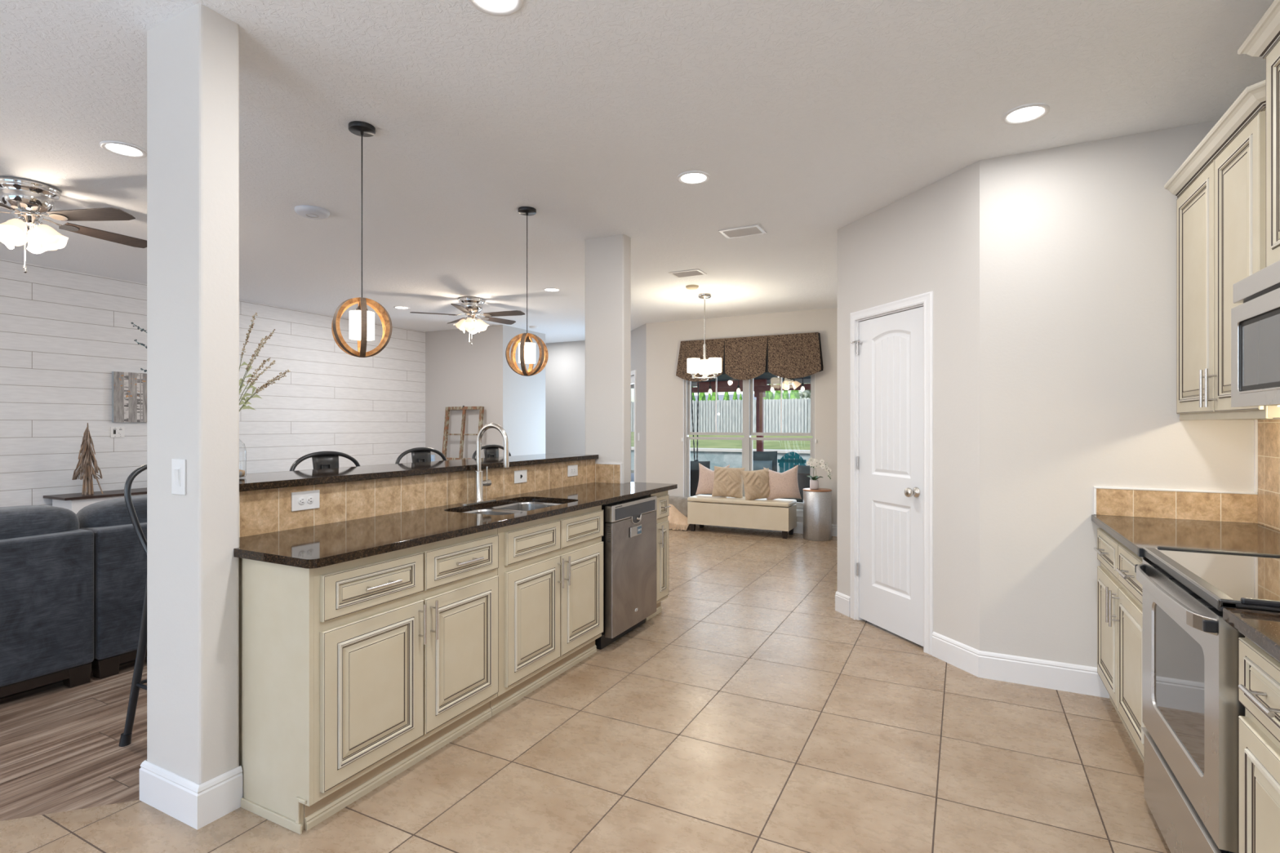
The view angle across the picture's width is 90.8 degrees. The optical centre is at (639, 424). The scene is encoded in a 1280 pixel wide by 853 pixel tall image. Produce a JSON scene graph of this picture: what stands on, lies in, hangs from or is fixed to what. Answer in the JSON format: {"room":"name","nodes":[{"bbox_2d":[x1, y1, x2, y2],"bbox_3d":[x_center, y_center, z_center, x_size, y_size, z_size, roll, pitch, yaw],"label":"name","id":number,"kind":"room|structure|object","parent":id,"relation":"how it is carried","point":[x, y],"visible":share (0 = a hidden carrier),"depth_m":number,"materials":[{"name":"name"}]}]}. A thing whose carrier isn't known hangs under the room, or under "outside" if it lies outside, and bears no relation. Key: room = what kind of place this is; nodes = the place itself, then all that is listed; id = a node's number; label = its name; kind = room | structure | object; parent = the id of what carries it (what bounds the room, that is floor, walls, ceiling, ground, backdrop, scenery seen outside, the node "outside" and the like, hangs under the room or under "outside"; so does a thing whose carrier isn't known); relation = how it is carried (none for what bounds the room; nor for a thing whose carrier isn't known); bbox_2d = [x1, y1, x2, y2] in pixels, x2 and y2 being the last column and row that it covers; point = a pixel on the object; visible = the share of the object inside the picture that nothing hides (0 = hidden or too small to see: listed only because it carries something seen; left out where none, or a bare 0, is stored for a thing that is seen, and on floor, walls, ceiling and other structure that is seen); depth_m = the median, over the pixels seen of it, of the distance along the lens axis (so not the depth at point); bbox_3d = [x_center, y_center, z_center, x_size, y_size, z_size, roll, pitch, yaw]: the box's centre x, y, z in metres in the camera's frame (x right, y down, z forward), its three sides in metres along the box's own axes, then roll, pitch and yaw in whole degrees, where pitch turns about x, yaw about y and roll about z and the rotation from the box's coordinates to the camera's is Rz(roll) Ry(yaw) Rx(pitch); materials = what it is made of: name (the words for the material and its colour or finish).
{"room":"kitchen","nodes":[
{"label":"kitchen","id":0,"kind":"room"},
{"bbox_2d":[146,3,239,785],"bbox_3d":[-1.619,-0.035,2.285,0.343,2.800,0.137,0,0,27],"label":"column","id":1,"kind":"structure","parent":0,"point":[193,55],"depth_m":2.21,"materials":[{"name":"white paint"}]},
{"bbox_2d":[171,458,186,495],"bbox_3d":[-1.607,0.181,2.195,0.082,0.124,0.013,0,0,27],"label":"wall switch","id":2,"kind":"object","parent":1,"relation":"attached to","point":[178,466],"visible":1,"depth_m":2.19,"materials":[{"name":"white plastic"}]},
{"bbox_2d":[139,760,243,830],"bbox_3d":[-1.622,1.294,2.279,0.371,0.141,0.151,0,0,27],"label":"baseboard","id":3,"kind":"structure","parent":1,"relation":"attached to","point":[193,804],"depth_m":2.20,"materials":[{"name":"white paint"}]},
{"bbox_2d":[0,258,425,506],"bbox_3d":[-5.625,-0.035,5.333,0.100,2.800,10.150,0,0,27],"label":"wall","id":4,"kind":"structure","parent":0,"point":[64,333],"depth_m":6.26,"materials":[{"name":"white wood"}]},
{"bbox_2d":[111,426,124,437],"bbox_3d":[-5.123,0.072,6.191,0.008,0.104,0.112,0,0,27],"label":"wall plate","id":5,"kind":"object","parent":4,"relation":"attached to","point":[116,432],"visible":1,"depth_m":6.19,"materials":[{"name":"white plastic"}]},
{"bbox_2d":[111,371,146,422],"bbox_3d":[-5.016,-0.273,6.369,0.033,0.494,0.504,0,0,27],"label":"canvas painting","id":6,"kind":"object","parent":4,"relation":"attached to","point":[129,389],"visible":0.63,"depth_m":6.25,"materials":[{"name":"grey wood"}]},
{"bbox_2d":[425,324,545,461],"bbox_3d":[-2.400,-0.035,9.852,1.511,2.800,1.036,0,0,27],"label":"wall","id":7,"kind":"structure","parent":0,"point":[459,373],"depth_m":9.42,"materials":[{"name":"grey paint"}]},
{"bbox_2d":[545,340,585,454],"bbox_3d":[-1.194,-0.035,10.921,2.300,2.800,0.100,0,0,27],"label":"wall","id":8,"kind":"structure","parent":0,"point":[565,367],"depth_m":10.91,"materials":[{"name":"grey paint"}]},
{"bbox_2d":[0,525,1170,852],"bbox_3d":[-0.140,1.390,3.669,11.600,0.050,12.400,0,0,27],"label":"floor","id":9,"kind":"structure","parent":0,"point":[750,713],"depth_m":2.58,"materials":[{"name":"beige tile"}]},
{"bbox_2d":[0,505,93,697],"bbox_3d":[-3.702,0.892,2.806,0.950,0.945,1.710,0,0,27],"label":"sectional sofa","id":10,"kind":"object","parent":9,"relation":"on","point":[46,562],"visible":1,"depth_m":3.18,"materials":[{"name":"grey fabric"}]},
{"bbox_2d":[0,505,79,539],"bbox_3d":[-3.285,0.610,3.072,0.290,0.380,0.847,0,0,27],"label":"cushion","id":11,"kind":"object","parent":10,"relation":"on","point":[23,521],"depth_m":3.21,"materials":[{"name":"grey fabric"}]},
{"bbox_2d":[43,487,146,514],"bbox_3d":[-4.684,1.001,6.564,0.420,0.728,2.200,0,0,27],"label":"console table","id":12,"kind":"object","parent":9,"relation":"on","point":[74,502],"visible":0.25,"depth_m":5.68,"materials":[{"name":"black"}]},
{"bbox_2d":[71,422,103,494],"bbox_3d":[-5.052,0.310,5.775,0.203,0.657,0.196,0,0,-2],"label":"tree","id":13,"kind":"object","parent":12,"relation":"on","point":[85,464],"visible":1,"depth_m":5.76,"materials":[{"name":"brown wood"}]},
{"bbox_2d":[75,494,146,679],"bbox_3d":[-3.014,0.892,4.145,0.950,0.945,1.278,0,0,27],"label":"sectional sofa","id":14,"kind":"object","parent":9,"relation":"on","point":[120,559],"visible":0.17,"depth_m":3.46,"materials":[{"name":"grey fabric"}]},
{"bbox_2d":[75,494,146,528],"bbox_3d":[-2.792,0.610,4.031,0.290,0.380,1.270,0,0,27],"label":"cushion","id":15,"kind":"object","parent":14,"relation":"on","point":[112,513],"depth_m":3.52,"materials":[{"name":"grey fabric"}]},
{"bbox_2d":[118,463,146,746],"bbox_3d":[-1.916,0.757,2.793,0.456,1.220,0.476,0,0,27],"label":"bar stool","id":16,"kind":"object","parent":9,"relation":"on","point":[126,737],"visible":0.15,"depth_m":2.70,"materials":[{"name":"black metal"}]},
{"bbox_2d":[289,451,359,471],"bbox_3d":[-1.580,0.757,3.447,0.456,1.220,0.476,0,0,27],"label":"bar stool","id":17,"kind":"object","parent":9,"relation":"on","point":[321,460],"visible":0.19,"depth_m":3.54,"materials":[{"name":"black metal"}]},
{"bbox_2d":[239,528,498,835],"bbox_3d":[-1.116,0.917,2.630,0.642,0.895,0.957,0,0,27],"label":"base cabinet","id":18,"kind":"object","parent":9,"relation":"on","point":[353,673],"visible":0.95,"depth_m":2.27,"materials":[{"name":"beige paint"}]},
{"bbox_2d":[233,481,677,568],"bbox_3d":[-0.718,0.455,3.537,0.732,0.031,2.962,0,0,27],"label":"countertop","id":19,"kind":"structure","parent":18,"relation":"on","point":[317,546],"depth_m":2.69,"materials":[{"name":"brown stone"}]},
{"bbox_2d":[459,422,509,505],"bbox_3d":[-0.833,0.215,3.536,0.243,0.450,0.270,0,0,27],"label":"faucet","id":20,"kind":"object","parent":19,"relation":"on","point":[479,482],"visible":1,"depth_m":3.56,"materials":[{"name":"silver metal"}]},
{"bbox_2d":[462,502,562,515],"bbox_3d":[-0.685,0.568,3.471,0.480,0.194,0.780,0,0,27],"label":"sink","id":21,"kind":"object","parent":19,"relation":"in","point":[519,507],"visible":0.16,"depth_m":3.74,"materials":[{"name":"silver metal"}]},
{"bbox_2d":[395,447,446,463],"bbox_3d":[-1.260,0.757,4.070,0.456,1.220,0.476,0,0,27],"label":"bar stool","id":22,"kind":"object","parent":9,"relation":"on","point":[418,454],"visible":0.16,"depth_m":4.17,"materials":[{"name":"black metal"}]},
{"bbox_2d":[471,444,511,458],"bbox_3d":[-0.943,0.757,4.688,0.456,1.220,0.476,0,0,27],"label":"bar stool","id":23,"kind":"object","parent":9,"relation":"on","point":[491,450],"visible":0.16,"depth_m":4.79,"materials":[{"name":"black metal"}]},
{"bbox_2d":[489,505,603,716],"bbox_3d":[-0.680,0.917,3.479,0.642,0.895,0.945,0,0,27],"label":"base cabinet","id":24,"kind":"object","parent":9,"relation":"on","point":[550,570],"visible":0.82,"depth_m":3.27,"materials":[{"name":"beige paint"}]},
{"bbox_2d":[595,494,656,649],"bbox_3d":[-0.285,0.922,4.190,0.615,0.885,0.617,0,0,27],"label":"dishwasher","id":25,"kind":"object","parent":9,"relation":"on","point":[629,564],"visible":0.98,"depth_m":3.96,"materials":[{"name":"silver metal"}]},
{"bbox_2d":[629,524,641,537],"bbox_3d":[-0.026,0.678,4.038,0.013,0.063,0.150,0,0,27],"label":"sign","id":26,"kind":"object","parent":25,"relation":"attached to","point":[635,531],"visible":1,"depth_m":4.02,"materials":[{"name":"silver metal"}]},
{"bbox_2d":[645,490,671,621],"bbox_3d":[0.015,0.917,4.564,0.397,0.895,0.285,0,0,27],"label":"base cabinet","id":27,"kind":"object","parent":9,"relation":"on","point":[663,505],"visible":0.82,"depth_m":4.50,"materials":[{"name":"beige paint"}]},
{"bbox_2d":[667,503,688,530],"bbox_3d":[0.449,1.200,8.294,0.437,0.324,0.246,0,0,27],"label":"throw blanket","id":28,"kind":"object","parent":9,"relation":"on","point":[677,521],"visible":0.62,"depth_m":8.26,"materials":[{"name":"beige fabric"}]},
{"bbox_2d":[669,496,689,525],"bbox_3d":[0.493,1.165,8.492,0.480,0.400,0.199,0,0,27],"label":"floor cushion","id":29,"kind":"object","parent":9,"relation":"on","point":[680,503],"visible":0.3,"depth_m":8.37,"materials":[{"name":"grey fabric"}]},
{"bbox_2d":[687,494,796,538],"bbox_3d":[1.282,1.147,7.992,1.310,0.435,0.410,0,0,27],"label":"storage bench","id":30,"kind":"object","parent":9,"relation":"on","point":[777,514],"visible":0.99,"depth_m":7.81,"materials":[{"name":"beige fabric"}]},
{"bbox_2d":[695,462,729,494],"bbox_3d":[0.958,0.723,8.326,0.445,0.435,0.179,0,0,23],"label":"cushion","id":31,"kind":"object","parent":30,"relation":"on","point":[706,477],"visible":0.6,"depth_m":8.29,"materials":[{"name":"fabric"}]},
{"bbox_2d":[711,466,744,497],"bbox_3d":[1.135,0.738,8.121,0.414,0.405,0.201,0,0,19],"label":"cushion","id":32,"kind":"object","parent":30,"relation":"on","point":[728,482],"visible":0.99,"depth_m":8.05,"materials":[{"name":"beige fabric"}]},
{"bbox_2d":[741,467,769,500],"bbox_3d":[1.462,0.746,7.871,0.401,0.407,0.188,0,0,-13],"label":"cushion","id":33,"kind":"object","parent":30,"relation":"on","point":[756,482],"visible":0.98,"depth_m":7.80,"materials":[{"name":"beige fabric"}]},
{"bbox_2d":[763,464,801,499],"bbox_3d":[1.773,0.724,7.866,0.465,0.456,0.188,0,0,11],"label":"cushion","id":34,"kind":"object","parent":30,"relation":"on","point":[785,484],"visible":0.97,"depth_m":7.80,"materials":[{"name":"fabric"}]},
{"bbox_2d":[802,488,831,541],"bbox_3d":[2.124,1.068,7.565,0.336,0.594,0.336,0,0,27],"label":"table","id":35,"kind":"object","parent":9,"relation":"on","point":[817,503],"visible":0.96,"depth_m":7.42,"materials":[{"name":"metal"}]},
{"bbox_2d":[806,457,832,488],"bbox_3d":[2.148,0.579,7.565,0.302,0.382,0.210,0,0,14],"label":"potted orchid","id":36,"kind":"object","parent":35,"relation":"on","point":[814,482],"visible":1,"depth_m":7.53,"materials":[{"name":"white plant"}]},
{"bbox_2d":[1093,528,1145,762],"bbox_3d":[2.317,0.926,2.588,0.652,0.878,1.035,0,0,27],"label":"base cabinet","id":37,"kind":"object","parent":9,"relation":"on","point":[1119,593],"visible":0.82,"depth_m":2.67,"materials":[{"name":"beige paint"}]},
{"bbox_2d":[1091,514,1279,559],"bbox_3d":[2.327,0.470,2.583,0.638,0.034,1.046,0,0,27],"label":"countertop","id":38,"kind":"structure","parent":37,"relation":"on","point":[1134,533],"depth_m":2.61,"materials":[{"name":"brown stone"}]},
{"bbox_2d":[1134,546,1279,852],"bbox_3d":[1.892,0.896,1.787,0.682,0.937,0.780,0,0,27],"label":"stove","id":39,"kind":"object","parent":9,"relation":"on","point":[1192,708],"visible":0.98,"depth_m":1.81,"materials":[{"name":"silver metal"}]},
{"bbox_2d":[1142,546,1279,613],"bbox_3d":[1.909,0.448,1.775,0.640,0.022,0.762,0,0,27],"label":"cooktop","id":40,"kind":"object","parent":39,"relation":"in","point":[1223,579],"depth_m":1.85,"materials":[{"name":"black glass"}]},
{"bbox_2d":[1238,636,1279,852],"bbox_3d":[1.510,0.926,1.018,0.652,0.878,0.900,0,0,27],"label":"base cabinet","id":41,"kind":"object","parent":9,"relation":"on","point":[1259,673],"visible":0.94,"depth_m":1.43,"materials":[{"name":"beige paint"}]},
{"bbox_2d":[1222,607,1279,662],"bbox_3d":[1.521,0.470,1.013,0.638,0.034,0.932,0,0,27],"label":"countertop","id":42,"kind":"structure","parent":41,"relation":"on","point":[1262,628],"depth_m":1.44,"materials":[{"name":"brown stone"}]},
{"bbox_3d":[-2.658,0.958,9.110,1.150,0.815,0.420,0,0,27],"label":"sideboard","id":43,"kind":"object","parent":9,"relation":"on","visible":0},
{"bbox_2d":[441,405,484,460],"bbox_3d":[-2.597,0.134,9.239,0.710,0.834,0.125,0,0,27],"label":"window","id":44,"kind":"structure","parent":43,"relation":"on","point":[463,408],"depth_m":9.25,"materials":[{"name":"paint"}]},
{"bbox_2d":[585,234,631,483],"bbox_3d":[-0.249,-0.035,4.874,0.345,2.800,0.125,0,0,27],"label":"column","id":45,"kind":"structure","parent":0,"point":[607,259],"depth_m":4.81,"materials":[{"name":"white paint"}]},
{"bbox_2d":[594,462,622,483],"bbox_3d":[-0.243,0.365,4.793,0.232,0.149,0.012,0,0,27],"label":"tile backsplash","id":46,"kind":"structure","parent":45,"relation":"attached to","point":[609,473],"depth_m":4.79,"materials":[{"name":"beige tile"}]},
{"bbox_2d":[0,0,1274,343],"bbox_3d":[-1.296,-1.485,4.263,14.200,0.100,12.400,0,0,27],"label":"ceiling","id":47,"kind":"structure","parent":0,"point":[806,120],"depth_m":2.94,"materials":[{"name":"white paint"}]},
{"bbox_2d":[0,176,146,272],"bbox_3d":[-3.623,-1.169,3.786,1.229,0.532,1.280,0,0,5],"label":"ceiling fan","id":48,"kind":"object","parent":47,"relation":"hanging from","point":[28,201],"visible":1,"depth_m":3.75,"materials":[{"name":"silver metal"}]},
{"bbox_2d":[99,140,146,157],"bbox_3d":[-2.684,-1.430,3.283,0.192,0.010,0.192,0,0,27],"label":"recessed light","id":49,"kind":"object","parent":47,"relation":"in","point":[125,149],"visible":1,"depth_m":3.27,"materials":[{"name":"white paint"}]},
{"bbox_2d":[294,204,329,219],"bbox_3d":[-2.192,-1.416,4.225,0.210,0.037,0.210,0,0,27],"label":"ceiling speaker","id":50,"kind":"object","parent":47,"relation":"attached to","point":[305,211],"visible":1,"depth_m":4.17,"materials":[{"name":"white plastic"}]},
{"bbox_2d":[331,120,392,357],"bbox_3d":[-1.338,-0.880,3.038,0.260,1.110,0.286,0,0,-28],"label":"pendant light","id":51,"kind":"object","parent":47,"relation":"hanging from","point":[362,321],"visible":1,"depth_m":3.01,"materials":[{"name":"brown wood"}]},
{"bbox_2d":[409,296,524,345],"bbox_3d":[-1.873,-1.169,7.193,1.217,0.532,1.266,0,0,17],"label":"ceiling fan","id":52,"kind":"object","parent":47,"relation":"hanging from","point":[471,306],"visible":1,"depth_m":7.13,"materials":[{"name":"white glass"}]},
{"bbox_2d":[467,0,524,16],"bbox_3d":[-0.486,-1.430,2.110,0.192,0.010,0.192,0,0,27],"label":"recessed light","id":53,"kind":"object","parent":47,"relation":"in","point":[494,7],"visible":1,"depth_m":2.16,"materials":[{"name":"white paint"}]},
{"bbox_2d":[505,206,548,376],"bbox_3d":[-0.752,-0.880,4.205,0.260,1.110,0.286,0,0,4],"label":"pendant light","id":54,"kind":"object","parent":47,"relation":"hanging from","point":[526,348],"visible":1,"depth_m":4.16,"materials":[{"name":"brown wood"}]},
{"bbox_2d":[668,268,706,277],"bbox_3d":[0.451,-1.429,5.965,0.304,0.012,0.216,0,0,27],"label":"ceiling vent","id":55,"kind":"object","parent":47,"relation":"in","point":[697,272],"visible":1,"depth_m":5.93,"materials":[{"name":"white metal"}]},
{"bbox_2d":[676,170,710,184],"bbox_3d":[0.311,-1.430,3.662,0.192,0.010,0.192,0,0,27],"label":"recessed light","id":56,"kind":"object","parent":47,"relation":"in","point":[686,178],"visible":1,"depth_m":3.65,"materials":[{"name":"white paint"}]},
{"bbox_2d":[687,293,721,381],"bbox_3d":[0.737,-0.959,6.914,0.342,0.952,0.374,0,0,40],"label":"chandelier","id":57,"kind":"object","parent":47,"relation":"hanging from","point":[713,366],"visible":1,"depth_m":6.86,"materials":[{"name":"silver metal"}]},
{"bbox_2d":[718,224,766,238],"bbox_3d":[0.760,-1.429,4.677,0.304,0.012,0.216,0,0,27],"label":"ceiling vent","id":58,"kind":"object","parent":47,"relation":"in","point":[755,229],"visible":1,"depth_m":4.66,"materials":[{"name":"white metal"}]},
{"bbox_2d":[1001,102,1049,124],"bbox_3d":[1.776,-1.430,2.910,0.192,0.010,0.192,0,0,27],"label":"recessed light","id":59,"kind":"object","parent":47,"relation":"in","point":[1033,113],"visible":1,"depth_m":2.90,"materials":[{"name":"white paint"}]},
{"bbox_2d":[631,324,645,482],"bbox_3d":[-0.095,-0.035,9.719,0.140,2.800,1.620,0,0,-18],"label":"wall","id":60,"kind":"structure","parent":0,"point":[638,334],"depth_m":9.18,"materials":[{"name":"grey paint"}]},
{"bbox_2d":[631,369,635,482],"bbox_3d":[-0.185,0.275,9.873,0.096,2.180,1.050,0,0,-18],"label":"door","id":61,"kind":"structure","parent":60,"relation":"in","point":[633,372],"depth_m":9.39,"materials":[{"name":"white paint"}]},
{"bbox_2d":[645,307,837,524],"bbox_3d":[1.533,-0.035,8.273,3.170,2.800,0.160,0,0,27],"label":"wall","id":62,"kind":"structure","parent":0,"point":[664,389],"depth_m":8.55,"materials":[{"name":"white paint"}]},
{"bbox_2d":[683,373,814,516],"bbox_3d":[1.405,0.110,8.299,1.860,2.090,0.150,0,0,27],"label":"window","id":63,"kind":"structure","parent":62,"relation":"in","point":[748,384],"depth_m":8.30,"materials":[{"name":"grey"}]},
{"bbox_2d":[675,332,823,382],"bbox_3d":[1.382,-0.855,8.166,1.940,0.560,0.165,0,0,27],"label":"window valance","id":64,"kind":"object","parent":62,"relation":"attached to","point":[789,356],"visible":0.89,"depth_m":8.04,"materials":[{"name":"brown fabric"}]},
{"bbox_2d":[689,469,810,502],"bbox_3d":[1.624,1.040,9.294,2.300,0.750,0.780,0,0,27],"label":"outdoor sofa","id":65,"kind":"object","parent":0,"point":[803,481],"visible":0.11,"depth_m":8.62,"materials":[{"name":"black wicker"}]},
{"bbox_2d":[689,461,710,470],"bbox_3d":[0.880,0.756,9.640,0.421,0.418,0.158,0,0,26],"label":"cushion","id":66,"kind":"object","parent":65,"relation":"on","point":[693,464],"visible":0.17,"depth_m":9.57,"materials":[{"name":"grey fabric"}]},
{"bbox_2d":[752,460,772,471],"bbox_3d":[1.719,0.685,9.039,0.361,0.359,0.152,0,0,22],"label":"cushion","id":67,"kind":"object","parent":65,"relation":"on","point":[757,464],"visible":0.26,"depth_m":8.97,"materials":[{"name":"blue fabric"}]},
{"bbox_2d":[752,451,777,471],"bbox_3d":[1.771,0.606,9.180,0.461,0.458,0.160,0,0,21],"label":"cushion","id":68,"kind":"object","parent":65,"relation":"on","point":[757,455],"visible":0.23,"depth_m":9.09,"materials":[{"name":"grey fabric"}]},
{"bbox_2d":[695,522,837,536],"bbox_3d":[1.715,1.294,8.082,2.670,0.141,0.014,0,0,27],"label":"baseboard","id":69,"kind":"structure","parent":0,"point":[798,529],"depth_m":7.94,"materials":[{"name":"white paint"}]},
{"bbox_2d":[837,160,979,650],"bbox_3d":[1.698,-0.035,4.048,0.110,2.800,1.280,0,0,-18],"label":"wall","id":70,"kind":"structure","parent":0,"point":[926,240],"depth_m":3.67,"materials":[{"name":"white paint"}]},
{"bbox_2d":[850,291,933,655],"bbox_3d":[1.635,0.286,4.118,0.167,2.158,0.778,0,0,-18],"label":"door","id":71,"kind":"structure","parent":70,"relation":"in","point":[891,343],"depth_m":4.09,"materials":[{"name":"white paint"}]},
{"bbox_2d":[979,120,1257,667],"bbox_3d":[2.426,-0.035,3.187,1.255,2.800,0.115,0,0,27],"label":"wall","id":72,"kind":"structure","parent":0,"point":[1077,242],"depth_m":3.23,"materials":[{"name":"white paint"}]},
{"bbox_2d":[932,631,1109,698],"bbox_3d":[1.989,1.294,3.383,0.863,0.141,0.176,0,0,43],"label":"baseboard","id":73,"kind":"structure","parent":72,"relation":"attached to","point":[1064,677],"depth_m":3.33,"materials":[{"name":"white paint"}]},
{"bbox_2d":[1093,486,1257,523],"bbox_3d":[2.568,0.381,3.040,0.628,0.142,0.014,0,0,27],"label":"tile backsplash","id":74,"kind":"structure","parent":72,"relation":"attached to","point":[1171,504],"depth_m":3.03,"materials":[{"name":"beige tile"}]},
{"bbox_2d":[1261,417,1279,419],"bbox_3d":[1.355,-0.035,-0.142,0.120,2.800,6.785,0,0,27],"label":"wall","id":75,"kind":"structure","parent":0,"point":[1273,418],"depth_m":2.78,"materials":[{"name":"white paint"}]},
{"bbox_2d":[1164,79,1279,420],"bbox_3d":[2.449,-0.590,2.505,0.346,1.138,1.066,0,0,27],"label":"upper cabinet","id":76,"kind":"object","parent":75,"relation":"attached to","point":[1220,188],"visible":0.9,"depth_m":2.51,"materials":[{"name":"beige paint"}]},
{"bbox_2d":[1237,0,1279,266],"bbox_3d":[2.031,-0.891,1.710,0.366,0.812,0.886,0,0,27],"label":"upper cabinet","id":77,"kind":"object","parent":75,"relation":"attached to","point":[1264,41],"visible":0.84,"depth_m":2.03,"materials":[{"name":"beige paint"}]},
{"bbox_2d":[1231,260,1279,407],"bbox_3d":[2.013,-0.269,1.718,0.405,0.419,0.760,0,0,27],"label":"microwave","id":78,"kind":"object","parent":77,"relation":"attached to","point":[1255,322],"visible":1,"depth_m":1.97,"materials":[{"name":"grey metal"}]},
{"bbox_2d":[1253,419,1279,530],"bbox_3d":[2.212,0.214,1.682,0.020,0.476,2.754,0,0,27],"label":"tile backsplash","id":79,"kind":"structure","parent":75,"relation":"attached to","point":[1266,432],"depth_m":2.80,"materials":[{"name":"beige tile"}]},
{"bbox_3d":[-1.048,0.812,3.641,0.120,1.105,2.798,0,0,27],"label":"wall","id":80,"kind":"structure","parent":0,"visible":0},
{"bbox_2d":[239,458,595,537],"bbox_3d":[-0.988,0.349,3.611,0.012,0.182,2.796,0,0,27],"label":"tile backsplash","id":81,"kind":"structure","parent":80,"relation":"attached to","point":[266,510],"depth_m":3.10,"materials":[{"name":"beige tile"}]},
{"bbox_2d":[291,489,319,511],"bbox_3d":[-1.436,0.325,2.714,0.008,0.080,0.129,0,0,27],"label":"wall outlet","id":82,"kind":"object","parent":81,"relation":"attached to","point":[308,500],"visible":1,"depth_m":2.71,"materials":[{"name":"white plastic"}]},
{"bbox_2d":[514,469,527,483],"bbox_3d":[-0.758,0.330,4.028,0.016,0.080,0.127,0,0,27],"label":"wall switch","id":83,"kind":"object","parent":81,"relation":"attached to","point":[520,476],"visible":1,"depth_m":4.02,"materials":[{"name":"white plastic"}]},
{"bbox_2d":[239,453,598,491],"bbox_3d":[-1.156,0.243,3.704,0.460,0.030,2.782,0,0,27],"label":"countertop","id":84,"kind":"structure","parent":80,"relation":"on","point":[253,482],"depth_m":3.21,"materials":[{"name":"brown stone"}]},
{"bbox_2d":[239,446,246,477],"bbox_3d":[-1.742,0.109,2.695,0.106,0.233,0.106,0,0,27],"label":"bottle vase","id":85,"kind":"object","parent":84,"relation":"on","point":[242,473],"visible":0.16,"depth_m":2.69,"materials":[{"name":"clear glass"}]},
{"bbox_2d":[239,312,257,386],"bbox_3d":[-1.718,-0.143,2.735,0.048,0.697,0.097,0,0,27],"label":"stem","id":86,"kind":"object","parent":85,"relation":"in","point":[253,317],"visible":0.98,"depth_m":2.74,"materials":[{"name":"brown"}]},
{"bbox_2d":[239,357,271,404],"bbox_3d":[-1.695,-0.047,2.753,0.020,0.504,0.153,0,0,40],"label":"stem","id":87,"kind":"object","parent":85,"relation":"in","point":[257,370],"visible":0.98,"depth_m":2.76,"materials":[{"name":"green"}]},
{"bbox_2d":[240,373,286,410],"bbox_3d":[-1.674,-0.015,2.783,0.037,0.440,0.226,0,0,34],"label":"stem","id":88,"kind":"object","parent":85,"relation":"in","point":[279,378],"visible":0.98,"depth_m":2.78,"materials":[{"name":"green"}]},
{"bbox_2d":[239,369,290,411],"bbox_3d":[-1.673,-0.024,2.791,0.028,0.458,0.240,0,0,41],"label":"stem","id":89,"kind":"object","parent":85,"relation":"in","point":[285,372],"visible":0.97,"depth_m":2.79,"materials":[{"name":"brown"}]},
{"bbox_3d":[2.263,-0.035,6.105,0.110,2.800,3.350,0,0,27],"label":"wall","id":90,"kind":"structure","parent":0,"visible":0},
{"bbox_2d":[835,591,850,617],"bbox_3d":[2.193,1.294,5.983,0.126,0.141,3.312,0,0,27],"label":"baseboard","id":91,"kind":"structure","parent":90,"relation":"attached to","point":[842,602],"depth_m":4.55,"materials":[{"name":"white paint"}]},
{"label":"outside","id":92,"kind":"structure","parent":0,"visible":0},
{"bbox_2d":[631,431,813,449],"bbox_3d":[11.597,0.508,39.010,75.000,0.435,43.000,0,0,27],"label":"lawn","id":93,"kind":"structure","parent":92,"point":[733,444],"depth_m":21.95,"materials":[{"name":"green plant"}]},
{"bbox_2d":[631,398,810,432],"bbox_3d":[7.488,-0.445,29.940,22.135,1.640,0.110,0,0,27],"label":"picket fence","id":94,"kind":"object","parent":93,"relation":"on","point":[796,413],"visible":0.13,"depth_m":31.13,"materials":[{"name":"white wood"}]},
{"bbox_2d":[693,393,790,400],"bbox_3d":[13.916,-1.060,46.812,29.000,2.700,9.200,0,0,27],"label":"house","id":95,"kind":"structure","parent":93,"relation":"on","point":[731,396],"depth_m":49.01,"materials":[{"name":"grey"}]},
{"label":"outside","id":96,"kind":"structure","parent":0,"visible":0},
{"bbox_2d":[631,446,810,472],"bbox_3d":[-1.361,1.095,20.893,34.537,0.740,0.865,0,0,27],"label":"wall","id":97,"kind":"structure","parent":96,"point":[719,457],"depth_m":18.97,"materials":[{"name":"white paint"}]},
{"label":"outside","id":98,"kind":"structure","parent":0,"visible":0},
{"bbox_2d":[631,472,634,482],"bbox_3d":[1.581,1.540,14.027,70.000,0.150,7.600,0,0,27],"label":"patio","id":99,"kind":"structure","parent":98,"point":[632,473],"depth_m":17.70,"materials":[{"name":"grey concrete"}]},
{"bbox_2d":[631,372,810,451],"bbox_3d":[0.492,0.135,13.658,11.400,2.660,5.850,0,0,27],"label":"porch roof","id":100,"kind":"structure","parent":99,"relation":"on","point":[725,383],"depth_m":15.48,"materials":[{"name":"brown wood"}]},
{"bbox_2d":[691,381,699,461],"bbox_3d":[0.790,0.010,15.360,1.416,2.191,0.450,0,0,27],"label":"swing","id":101,"kind":"object","parent":100,"relation":"hanging from","point":[696,460],"visible":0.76,"depth_m":15.03,"materials":[{"name":"grey"}]},
{"bbox_2d":[782,377,800,390],"bbox_3d":[2.521,-0.844,10.608,0.356,0.502,0.364,0,0,27],"label":"lamp","id":102,"kind":"object","parent":100,"relation":"hanging from","point":[785,384],"visible":0.66,"depth_m":10.56,"materials":[{"name":"grey metal"}]},
{"bbox_2d":[777,451,806,472],"bbox_3d":[2.479,0.960,10.418,0.820,1.010,0.900,0,0,19],"label":"chair","id":103,"kind":"object","parent":99,"relation":"on","point":[790,460],"visible":0.28,"depth_m":10.66,"materials":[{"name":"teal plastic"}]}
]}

